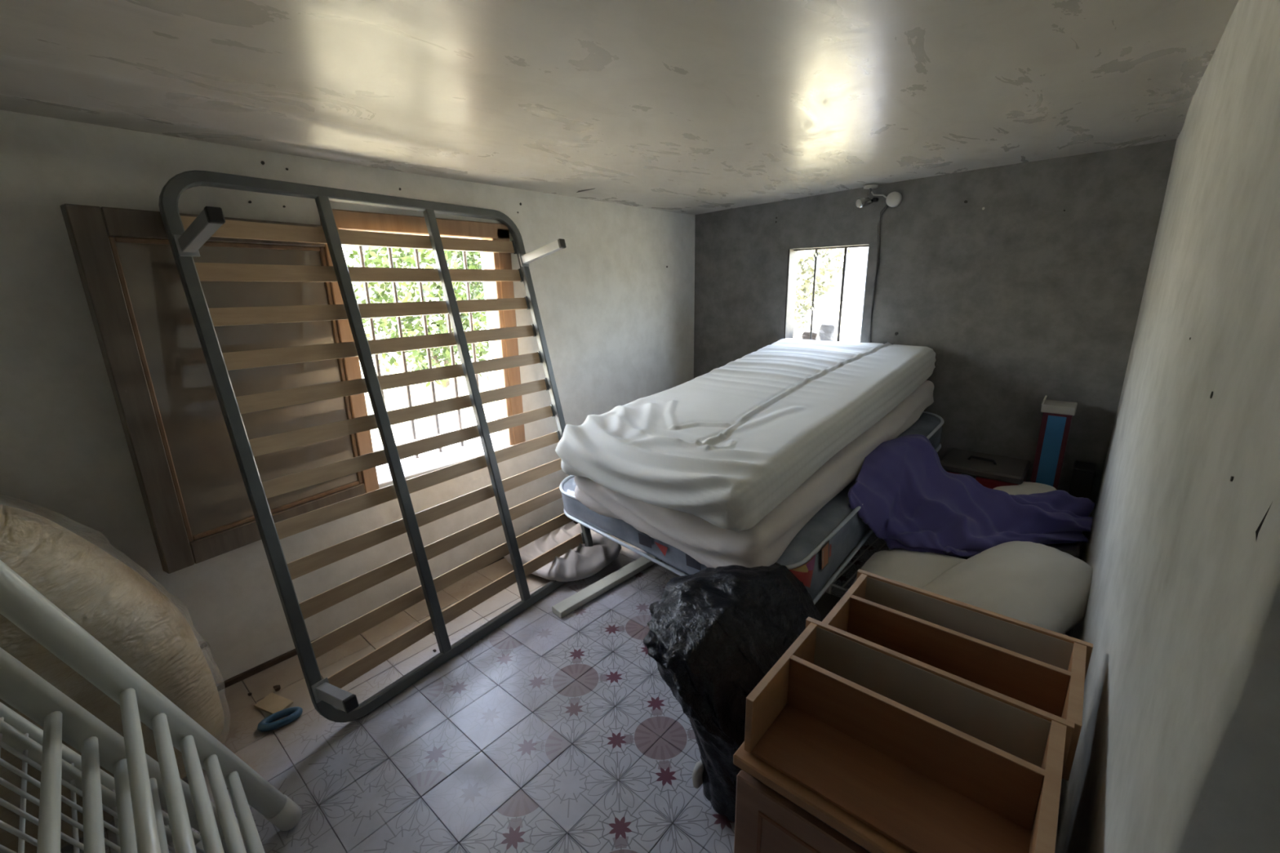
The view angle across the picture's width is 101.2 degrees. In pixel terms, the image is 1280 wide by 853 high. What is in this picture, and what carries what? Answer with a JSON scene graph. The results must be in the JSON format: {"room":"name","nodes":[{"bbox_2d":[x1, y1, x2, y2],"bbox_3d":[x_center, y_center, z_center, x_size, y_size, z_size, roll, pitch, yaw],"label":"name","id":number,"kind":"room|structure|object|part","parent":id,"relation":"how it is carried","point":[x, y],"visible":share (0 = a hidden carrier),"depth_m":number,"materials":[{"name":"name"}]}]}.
{"room":"storage room","nodes":[
{"label":"storage room","id":0,"kind":"room"},
{"bbox_2d":[0,109,695,684],"bbox_3d":[-1.057,-0.207,2.403,0.224,2.200,4.622,12,20,39],"label":"wall","id":1,"kind":"structure","parent":0,"point":[616,304],"depth_m":1.91,"materials":[{"name":"white paint"}]},
{"bbox_2d":[216,520,577,691],"bbox_3d":[-0.924,0.757,2.628,0.022,0.027,4.122,12,20,39],"label":"baseboard","id":2,"kind":"structure","parent":1,"relation":"attached to","point":[265,665],"depth_m":2.01,"materials":[{"name":"brown wood"}]},
{"bbox_2d":[319,208,525,488],"bbox_3d":[-1.008,-0.366,2.474,0.320,1.130,0.835,12,20,39],"label":"window","id":3,"kind":"structure","parent":1,"relation":"in","point":[433,460],"depth_m":2.54,"materials":[{"name":"brown wood"}]},
{"bbox_2d":[60,203,379,573],"bbox_3d":[-1.314,-0.144,1.812,0.040,1.076,0.725,8,17,29],"label":"window shutter","id":4,"kind":"object","parent":3,"relation":"attached to","point":[197,503],"visible":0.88,"depth_m":1.67,"materials":[{"name":"brown wood"}]},
{"bbox_3d":[-1.321,-0.629,1.685,0.040,0.075,0.593,8,17,29],"label":"rail","id":5,"kind":"part","parent":4,"relation":"part of","materials":[{"name":"brown wood"}]},
{"bbox_3d":[-1.313,-0.145,1.814,0.006,0.916,0.580,8,17,29],"label":"pane","id":6,"kind":"part","parent":4,"relation":"part of","materials":[{"name":"brown wood"}]},
{"bbox_3d":[-1.303,0.338,1.945,0.040,0.075,0.593,8,17,29],"label":"rail","id":7,"kind":"part","parent":4,"relation":"part of","materials":[{"name":"brown wood"}]},
{"bbox_2d":[357,245,364,266],"bbox_3d":[-1.193,-0.724,2.242,0.030,0.083,0.018,12,20,39],"label":"window grille","id":8,"kind":"object","parent":3,"relation":"attached to","point":[360,247],"depth_m":2.24,"materials":[{"name":"metal"}]},
{"bbox_2d":[363,282,370,303],"bbox_3d":[-1.190,-0.578,2.281,0.030,0.086,0.018,12,20,39],"label":"window grille","id":9,"kind":"object","parent":3,"relation":"attached to","point":[366,286],"depth_m":2.28,"materials":[{"name":"metal"}]},
{"bbox_2d":[368,318,375,339],"bbox_3d":[-1.188,-0.431,2.321,0.030,0.089,0.018,12,20,39],"label":"window grille","id":10,"kind":"object","parent":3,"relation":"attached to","point":[371,320],"depth_m":2.32,"materials":[{"name":"metal"}]},
{"bbox_2d":[373,354,381,376],"bbox_3d":[-1.185,-0.276,2.362,0.030,0.096,0.018,12,20,39],"label":"window grille","id":11,"kind":"object","parent":3,"relation":"attached to","point":[376,358],"depth_m":2.36,"materials":[{"name":"metal"}]},
{"bbox_2d":[386,247,393,267],"bbox_3d":[-1.113,-0.748,2.332,0.030,0.083,0.018,12,20,39],"label":"window grille","id":12,"kind":"object","parent":3,"relation":"attached to","point":[389,251],"depth_m":2.33,"materials":[{"name":"metal"}]},
{"bbox_2d":[391,281,398,302],"bbox_3d":[-1.111,-0.605,2.370,0.030,0.089,0.018,12,20,39],"label":"window grille","id":13,"kind":"object","parent":3,"relation":"attached to","point":[393,283],"depth_m":2.37,"materials":[{"name":"metal"}]},
{"bbox_2d":[396,316,403,337],"bbox_3d":[-1.108,-0.456,2.410,0.030,0.089,0.018,12,20,39],"label":"window grille","id":14,"kind":"object","parent":3,"relation":"attached to","point":[400,330],"depth_m":2.41,"materials":[{"name":"metal"}]},
{"bbox_2d":[400,351,407,372],"bbox_3d":[-1.105,-0.303,2.451,0.030,0.096,0.018,12,20,39],"label":"window grille","id":15,"kind":"object","parent":3,"relation":"attached to","point":[403,356],"depth_m":2.45,"materials":[{"name":"metal"}]},
{"bbox_2d":[405,385,412,407],"bbox_3d":[-1.102,-0.145,2.494,0.030,0.100,0.018,12,20,39],"label":"window grille","id":16,"kind":"object","parent":3,"relation":"attached to","point":[408,393],"depth_m":2.49,"materials":[{"name":"metal"}]},
{"bbox_2d":[413,248,420,268],"bbox_3d":[-1.033,-0.772,2.422,0.030,0.082,0.019,12,20,39],"label":"window grille","id":17,"kind":"object","parent":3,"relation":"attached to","point":[416,254],"depth_m":2.42,"materials":[{"name":"metal"}]},
{"bbox_2d":[417,281,424,301],"bbox_3d":[-1.031,-0.631,2.460,0.030,0.085,0.019,12,20,39],"label":"window grille","id":18,"kind":"object","parent":3,"relation":"attached to","point":[420,288],"depth_m":2.46,"materials":[{"name":"metal"}]},
{"bbox_2d":[422,315,428,334],"bbox_3d":[-1.028,-0.483,2.500,0.030,0.089,0.019,12,20,39],"label":"window grille","id":19,"kind":"object","parent":3,"relation":"attached to","point":[424,322],"depth_m":2.50,"materials":[{"name":"metal"}]},
{"bbox_2d":[426,348,432,368],"bbox_3d":[-1.025,-0.330,2.541,0.030,0.092,0.019,12,20,39],"label":"window grille","id":20,"kind":"object","parent":3,"relation":"attached to","point":[428,356],"depth_m":2.54,"materials":[{"name":"metal"}]},
{"bbox_2d":[430,381,436,401],"bbox_3d":[-1.022,-0.173,2.583,0.030,0.099,0.019,12,20,39],"label":"window grille","id":21,"kind":"object","parent":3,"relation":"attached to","point":[433,396],"depth_m":2.58,"materials":[{"name":"metal"}]},
{"bbox_2d":[395,409,476,445],"bbox_3d":[-1.019,-0.008,2.628,0.030,0.110,0.430,12,20,39],"label":"window grille","id":22,"kind":"object","parent":3,"relation":"attached to","point":[412,423],"depth_m":2.62,"materials":[{"name":"metal"}]},
{"bbox_3d":[-1.028,0.057,2.633,0.030,0.032,0.765,12,20,39],"label":"cross rail","id":23,"kind":"part","parent":22,"relation":"part of","materials":[{"name":"white metal"}]},
{"bbox_3d":[-0.988,0.159,2.626,0.320,0.036,0.785,12,20,39],"label":"sill","id":24,"kind":"part","parent":3,"relation":"part of","materials":[{"name":"white stone"}]},
{"bbox_2d":[446,313,451,333],"bbox_3d":[-0.948,-0.508,2.589,0.030,0.091,0.019,12,20,39],"label":"window grille","id":25,"kind":"object","parent":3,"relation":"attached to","point":[448,320],"depth_m":2.59,"materials":[{"name":"metal"}]},
{"bbox_2d":[449,345,455,364],"bbox_3d":[-0.945,-0.357,2.630,0.030,0.094,0.019,12,20,39],"label":"window grille","id":26,"kind":"object","parent":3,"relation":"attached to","point":[451,348],"depth_m":2.63,"materials":[{"name":"metal"}]},
{"bbox_2d":[453,377,458,397],"bbox_3d":[-0.942,-0.199,2.672,0.030,0.097,0.019,12,20,39],"label":"window grille","id":27,"kind":"object","parent":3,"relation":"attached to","point":[455,386],"depth_m":2.67,"materials":[{"name":"metal"}]},
{"bbox_2d":[462,250,467,269],"bbox_3d":[-0.874,-0.822,2.601,0.030,0.084,0.019,12,20,39],"label":"window grille","id":28,"kind":"object","parent":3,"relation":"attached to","point":[464,259],"depth_m":2.60,"materials":[{"name":"metal"}]},
{"bbox_2d":[465,281,471,299],"bbox_3d":[-0.871,-0.681,2.639,0.030,0.083,0.020,12,20,39],"label":"window grille","id":29,"kind":"object","parent":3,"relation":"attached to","point":[467,283],"depth_m":2.64,"materials":[{"name":"metal"}]},
{"bbox_2d":[468,312,473,330],"bbox_3d":[-0.868,-0.534,2.679,0.030,0.086,0.019,12,20,39],"label":"window grille","id":30,"kind":"object","parent":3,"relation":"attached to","point":[470,316],"depth_m":2.68,"materials":[{"name":"metal"}]},
{"bbox_2d":[471,342,476,361],"bbox_3d":[-0.865,-0.384,2.719,0.030,0.093,0.019,12,20,39],"label":"window grille","id":31,"kind":"object","parent":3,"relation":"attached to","point":[473,348],"depth_m":2.72,"materials":[{"name":"metal"}]},
{"bbox_2d":[475,373,479,392],"bbox_3d":[-0.861,-0.228,2.763,0.030,0.097,0.015,12,20,39],"label":"window grille","id":32,"kind":"object","parent":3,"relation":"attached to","point":[476,375],"depth_m":2.76,"materials":[{"name":"metal"}]},
{"bbox_2d":[60,528,1071,852],"bbox_3d":[0.299,1.077,1.615,3.650,0.121,4.500,12,20,39],"label":"floor","id":33,"kind":"structure","parent":0,"point":[548,733],"depth_m":1.69,"materials":[{"name":"tile"}]},
{"bbox_2d":[0,702,204,852],"bbox_3d":[-0.933,0.825,0.903,0.847,0.768,0.330,12,20,39],"label":"grid","id":34,"kind":"object","parent":33,"relation":"on","point":[19,736],"visible":0.38,"depth_m":1.04,"materials":[{"name":"white metal"}]},
{"bbox_2d":[0,504,224,852],"bbox_3d":[-1.687,0.615,1.276,0.486,1.016,0.972,12,20,39],"label":"foam","id":35,"kind":"object","parent":33,"relation":"on","point":[109,600],"visible":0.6,"depth_m":1.35,"materials":[{"name":"beige"}]},
{"bbox_2d":[0,647,246,852],"bbox_3d":[-0.831,0.739,0.806,1.009,1.048,0.413,13,21,42],"label":"bed","id":36,"kind":"object","parent":33,"relation":"on","point":[61,718],"visible":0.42,"depth_m":1.02,"materials":[{"name":"white metal"}]},
{"bbox_2d":[0,560,302,852],"bbox_3d":[-0.740,0.722,0.864,1.009,1.048,0.413,13,21,42],"label":"bed","id":37,"kind":"object","parent":33,"relation":"on","point":[23,605],"visible":1,"depth_m":1.06,"materials":[{"name":"white metal"}]},
{"bbox_2d":[273,684,280,691],"bbox_3d":[-1.327,0.955,1.925,0.027,0.016,0.020,12,20,39],"label":"crumb","id":38,"kind":"object","parent":33,"relation":"on","point":[277,687],"visible":1,"depth_m":1.92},
{"bbox_2d":[253,692,302,732],"bbox_3d":[-1.262,0.976,1.815,0.206,0.024,0.128,12,20,39],"label":"saw","id":39,"kind":"object","parent":33,"relation":"on","point":[274,704],"visible":1,"depth_m":1.80,"materials":[{"name":"blue plastic"}]},
{"bbox_3d":[-1.285,0.975,1.846,0.120,0.008,0.065,5,16,22],"label":"blade","id":40,"kind":"part","parent":39,"relation":"part of","materials":[{"name":"beige wood"}]},
{"bbox_3d":[-1.212,0.986,1.774,0.076,0.024,0.128,12,20,39],"label":"handle","id":41,"kind":"part","parent":39,"relation":"part of","materials":[{"name":"blue plastic"}]},
{"bbox_2d":[158,169,592,722],"bbox_3d":[-0.743,-0.002,2.086,0.630,1.765,1.376,9,18,34],"label":"bed base","id":42,"kind":"object","parent":33,"relation":"on","point":[186,235],"visible":0.9,"depth_m":1.93,"materials":[{"name":"brown wood"}]},
{"bbox_3d":[-1.213,-0.536,1.450,0.263,0.098,0.034,9,18,34],"label":"leg","id":43,"kind":"part","parent":42,"relation":"part of","materials":[{"name":"silver metal"}]},
{"bbox_3d":[-0.945,0.836,1.630,0.202,0.084,0.034,9,18,34],"label":"leg","id":44,"kind":"part","parent":42,"relation":"part of","materials":[{"name":"silver metal"}]},
{"bbox_3d":[-0.464,-0.823,2.486,0.263,0.098,0.034,9,18,34],"label":"leg","id":45,"kind":"part","parent":42,"relation":"part of","materials":[{"name":"silver metal"}]},
{"bbox_2d":[503,520,621,582],"bbox_3d":[-0.413,0.634,2.763,0.586,0.162,0.521,12,20,39],"label":"bag","id":46,"kind":"object","parent":33,"relation":"on","point":[580,562],"visible":0.66,"depth_m":2.65,"materials":[{"name":"white plastic"}]},
{"bbox_2d":[551,553,660,617],"bbox_3d":[-0.019,0.717,2.686,0.068,0.029,1.036,13,20,41],"label":"plank","id":47,"kind":"object","parent":33,"relation":"on","point":[583,597],"visible":0.58,"depth_m":2.49,"materials":[{"name":"white wood"}]},
{"bbox_2d":[643,562,822,822],"bbox_3d":[0.305,0.732,1.607,0.516,0.550,0.656,12,20,39],"label":"bag","id":48,"kind":"object","parent":33,"relation":"on","point":[714,634],"visible":0.66,"depth_m":1.43,"materials":[{"name":"black plastic"}]},
{"bbox_2d":[733,741,911,852],"bbox_3d":[0.565,0.860,1.152,0.480,0.531,0.620,12,20,39],"label":"cabinet","id":49,"kind":"object","parent":33,"relation":"on","point":[775,813],"visible":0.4,"depth_m":0.95,"materials":[{"name":"brown wood"}]},
{"bbox_3d":[0.228,0.795,1.010,0.008,0.123,0.003,12,20,39],"label":"moulding","id":50,"kind":"part","parent":49,"relation":"part of","materials":[{"name":"brown wood"}]},
{"bbox_3d":[0.402,0.843,1.303,0.018,0.492,0.585,12,20,39],"label":"panel","id":51,"kind":"part","parent":49,"relation":"part of","materials":[{"name":"brown wood"}]},
{"bbox_3d":[0.360,0.759,0.882,0.359,0.008,0.003,12,20,39],"label":"moulding","id":52,"kind":"part","parent":49,"relation":"part of","materials":[{"name":"brown wood"}]},
{"bbox_3d":[0.368,0.820,0.908,0.460,0.233,0.020,12,20,39],"label":"drawer","id":53,"kind":"part","parent":49,"relation":"part of","materials":[{"name":"brown wood"}]},
{"bbox_2d":[744,617,1074,852],"bbox_3d":[0.473,0.569,0.968,0.480,0.123,0.308,12,20,39],"label":"nightstand","id":54,"kind":"object","parent":49,"relation":"on","point":[931,759],"visible":1,"depth_m":0.96,"materials":[{"name":"brown wood"}]},
{"bbox_3d":[0.301,0.537,1.103,0.014,0.120,0.296,12,20,39],"label":"panel","id":55,"kind":"part","parent":54,"relation":"part of","materials":[{"name":"brown wood"}]},
{"bbox_3d":[0.470,0.626,0.978,0.429,0.007,0.293,12,20,39],"label":"panel","id":56,"kind":"part","parent":54,"relation":"part of","materials":[{"name":"brown wood"}]},
{"bbox_3d":[0.636,0.606,0.825,0.020,0.120,0.296,12,20,39],"label":"panel","id":57,"kind":"part","parent":54,"relation":"part of","materials":[{"name":"brown wood"}]},
{"bbox_2d":[822,568,1093,781],"bbox_3d":[0.681,0.509,1.173,0.482,0.123,0.283,12,20,39],"label":"nightstand","id":58,"kind":"object","parent":49,"relation":"on","point":[1044,669],"visible":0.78,"depth_m":1.18,"materials":[{"name":"brown wood"}]},
{"bbox_3d":[0.508,0.478,1.309,0.014,0.120,0.271,12,20,39],"label":"panel","id":59,"kind":"part","parent":58,"relation":"part of","materials":[{"name":"brown wood"}]},
{"bbox_3d":[0.844,0.547,1.030,0.020,0.120,0.271,12,20,39],"label":"panel","id":60,"kind":"part","parent":58,"relation":"part of","materials":[{"name":"brown wood"}]},
{"bbox_2d":[814,592,840,620],"bbox_3d":[0.689,0.822,1.893,0.230,0.215,0.420,12,20,39],"label":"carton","id":61,"kind":"object","parent":33,"relation":"on","point":[827,602],"visible":0.1,"depth_m":2.01,"materials":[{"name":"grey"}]},
{"bbox_2d":[828,537,893,594],"bbox_3d":[1.076,0.680,2.320,0.190,0.255,0.753,13,20,41],"label":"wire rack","id":62,"kind":"object","parent":33,"relation":"on","point":[877,539],"visible":0.08,"depth_m":2.15,"materials":[{"name":"grey metal"}]},
{"bbox_3d":[0.760,0.742,2.122,0.009,0.250,0.009,-12,19,-36],"label":"leg","id":63,"kind":"part","parent":62,"relation":"part of","materials":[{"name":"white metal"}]},
{"bbox_2d":[940,448,1030,488],"bbox_3d":[1.705,0.420,2.668,0.350,0.555,0.329,12,20,39],"label":"case","id":64,"kind":"object","parent":33,"relation":"on","point":[991,471],"visible":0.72,"depth_m":2.54,"materials":[{"name":"black plastic"}]},
{"bbox_3d":[1.688,0.166,2.596,0.015,0.027,0.127,-15,20,-42],"label":"handle","id":65,"kind":"part","parent":64,"relation":"part of","materials":[{"name":"black plastic"}]},
{"bbox_2d":[959,542,1079,559],"bbox_3d":[1.621,0.604,2.295,0.410,0.395,0.350,12,20,39],"label":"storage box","id":66,"kind":"object","parent":33,"relation":"on","point":[1072,548],"visible":0.08,"depth_m":2.04,"materials":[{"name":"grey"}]},
{"bbox_2d":[993,481,1056,495],"bbox_3d":[1.755,0.306,2.399,0.252,0.081,0.260,8,17,30],"label":"cushion","id":67,"kind":"object","parent":66,"relation":"on","point":[1026,487],"visible":0.29,"depth_m":2.37,"materials":[{"name":"beige fabric"}]},
{"bbox_2d":[1030,395,1077,489],"bbox_3d":[1.965,0.287,2.562,0.127,0.857,0.136,12,20,39],"label":"box","id":68,"kind":"object","parent":33,"relation":"on","point":[1056,419],"visible":0.51,"depth_m":2.46,"materials":[{"name":"blue cardboard"}]},
{"bbox_3d":[1.924,0.124,2.467,0.067,0.353,0.004,12,20,39],"label":"blue panel","id":69,"kind":"part","parent":68,"relation":"part of","materials":[{"name":"blue cardboard"}]},
{"bbox_2d":[1068,461,1096,499],"bbox_3d":[2.091,0.450,2.537,0.080,0.550,0.140,12,20,39],"label":"board","id":70,"kind":"object","parent":33,"relation":"on","point":[1083,474],"visible":0.42,"depth_m":2.44,"materials":[{"name":"black plastic"}]},
{"bbox_3d":[0.760,0.401,2.794,1.007,0.558,1.635,12,20,39],"label":"frame","id":71,"kind":"object","parent":33,"relation":"on","visible":0},
{"bbox_2d":[559,411,943,604],"bbox_3d":[0.619,0.203,2.725,1.304,0.452,1.737,13,21,42],"label":"mattress","id":72,"kind":"object","parent":71,"relation":"on","point":[819,549],"visible":0.2,"depth_m":2.05,"materials":[{"name":"fabric"}]},
{"bbox_2d":[573,380,933,568],"bbox_3d":[0.653,0.061,2.556,0.926,0.441,1.829,13,20,42],"label":"mattress","id":73,"kind":"object","parent":72,"relation":"on","point":[711,545],"visible":0.27,"depth_m":1.94,"materials":[{"name":"white fabric"}]},
{"bbox_2d":[555,337,936,532],"bbox_3d":[0.607,-0.116,2.520,0.953,0.443,1.910,13,21,43],"label":"mattress","id":74,"kind":"object","parent":73,"relation":"on","point":[724,446],"visible":1,"depth_m":2.11,"materials":[{"name":"white fabric"}]},
{"bbox_3d":[1.133,0.835,1.844,0.490,0.200,1.020,12,20,39],"label":"crate","id":75,"kind":"object","parent":33,"relation":"on","visible":0},
{"bbox_2d":[852,549,966,589],"bbox_3d":[0.962,0.620,1.784,0.511,0.208,0.719,12,20,39],"label":"pillow","id":76,"kind":"object","parent":75,"relation":"on","point":[913,568],"visible":0.2,"depth_m":1.90,"materials":[{"name":"beige fabric"}]},
{"bbox_2d":[848,434,1094,557],"bbox_3d":[1.325,0.297,2.132,0.793,0.363,0.792,12,20,39],"label":"blanket","id":77,"kind":"object","parent":76,"relation":"on","point":[909,501],"visible":0.94,"depth_m":2.11,"materials":[{"name":"fabric"}]},
{"bbox_2d":[921,541,1092,634],"bbox_3d":[1.189,0.548,1.699,0.654,0.239,0.332,-9,17,-26],"label":"pillow","id":78,"kind":"object","parent":76,"relation":"on","point":[1041,585],"visible":0.63,"depth_m":1.62,"materials":[{"name":"white fabric"}]},
{"bbox_2d":[0,0,1238,214],"bbox_3d":[0.320,-0.880,1.038,3.500,0.246,4.500,12,20,39],"label":"ceiling","id":79,"kind":"structure","parent":0,"point":[693,107],"depth_m":1.34,"materials":[{"name":"paint"}]},
{"bbox_2d":[855,184,878,208],"bbox_3d":[1.232,-1.248,2.860,0.116,0.117,0.072,-7,16,-20],"label":"spot lamp","id":80,"kind":"object","parent":79,"relation":"attached to","point":[863,202],"visible":1,"depth_m":2.85,"materials":[{"name":"grey plastic"}]},
{"bbox_3d":[1.185,-1.210,2.851,0.012,0.042,0.042,-5,15,-13],"label":"bulb","id":81,"kind":"part","parent":80,"relation":"part of","materials":[{"name":"white glass"}]},
{"bbox_3d":[1.246,-1.264,2.860,0.017,0.059,0.026,12,20,39],"label":"arm","id":82,"kind":"part","parent":80,"relation":"part of","materials":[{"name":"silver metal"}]},
{"bbox_3d":[1.252,-1.301,2.854,0.071,0.013,0.071,12,20,39],"label":"ceiling plate","id":83,"kind":"part","parent":80,"relation":"part of","materials":[{"name":"grey plastic"}]},
{"bbox_2d":[693,138,1177,559],"bbox_3d":[1.451,-0.435,3.082,2.663,2.200,0.132,12,20,39],"label":"wall","id":84,"kind":"structure","parent":0,"point":[1024,282],"depth_m":2.67,"materials":[{"name":"grey paint"}]},
{"bbox_2d":[783,244,868,338],"bbox_3d":[1.165,-0.757,3.267,0.485,0.675,0.160,12,20,39],"label":"window","id":85,"kind":"structure","parent":84,"relation":"in","point":[793,255],"depth_m":3.37,"materials":[{"name":"paint"}]},
{"bbox_2d":[809,248,847,341],"bbox_3d":[1.159,-0.763,3.271,0.205,0.665,0.017,12,20,39],"label":"window grille","id":86,"kind":"object","parent":85,"relation":"attached to","point":[845,249],"visible":0.95,"depth_m":3.24,"materials":[{"name":"metal"}]},
{"bbox_2d":[793,337,860,342],"bbox_3d":[1.247,-0.520,3.444,0.620,0.073,0.155,12,20,39],"label":"trim","id":87,"kind":"structure","parent":84,"relation":"attached to","point":[793,338],"depth_m":3.41,"materials":[{"name":"white"}]},
{"bbox_2d":[801,331,817,340],"bbox_3d":[1.132,-0.604,3.515,0.108,0.064,0.048,12,20,39],"label":"stone","id":88,"kind":"object","parent":87,"relation":"on","point":[806,335],"visible":0.7,"depth_m":3.50,"materials":[{"name":"grey stone"}]},
{"bbox_2d":[818,322,838,341],"bbox_3d":[1.226,-0.614,3.426,0.120,0.128,0.079,12,20,39],"label":"block","id":89,"kind":"object","parent":87,"relation":"on","point":[828,331],"visible":0.88,"depth_m":3.40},
{"bbox_2d":[868,204,888,342],"bbox_3d":[1.341,-0.833,2.971,0.053,0.790,0.015,12,20,39],"label":"cable","id":90,"kind":"object","parent":84,"relation":"attached to","point":[886,205],"visible":0.89,"depth_m":2.94,"materials":[{"name":"grey plastic"}]},
{"bbox_2d":[871,191,902,207],"bbox_3d":[1.332,-1.234,2.849,0.157,0.090,0.033,12,20,39],"label":"junction box","id":91,"kind":"object","parent":84,"relation":"attached to","point":[894,199],"visible":1,"depth_m":2.82,"materials":[{"name":"grey plastic"}]},
{"bbox_2d":[1054,0,1279,852],"bbox_3d":[1.395,0.009,1.336,0.225,2.150,2.780,12,20,39],"label":"wall","id":92,"kind":"structure","parent":0,"point":[1178,748],"depth_m":0.68,"materials":[{"name":"paint"}]},
{"label":"outside","id":93,"kind":"structure","parent":0,"visible":0},
{"bbox_2d":[359,301,846,448],"bbox_3d":[2.467,-2.076,14.324,65.000,0.300,65.000,12,20,39],"label":"ground","id":94,"kind":"structure","parent":93,"point":[395,398],"depth_m":8.42,"materials":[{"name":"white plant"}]},
{"bbox_2d":[345,244,491,393],"bbox_3d":[-3.307,-2.386,8.462,2.754,3.666,2.858,12,20,39],"label":"tree","id":95,"kind":"object","parent":94,"relation":"on","point":[376,256],"visible":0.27,"depth_m":7.91,"materials":[{"name":"green plant"}]},
{"bbox_2d":[794,248,850,337],"bbox_3d":[2.874,-3.701,10.775,2.982,4.780,2.653,1,15,7],"label":"tree","id":96,"kind":"object","parent":94,"relation":"on","point":[807,257],"visible":0.16,"depth_m":10.35,"materials":[{"name":"green plant"}]},
{"bbox_2d":[843,246,868,342],"bbox_3d":[1.762,-0.979,4.312,0.122,2.800,0.100,12,20,39],"label":"porch post","id":97,"kind":"object","parent":94,"relation":"on","point":[858,255],"visible":0.14,"depth_m":4.25,"materials":[{"name":"white"}]}
]}

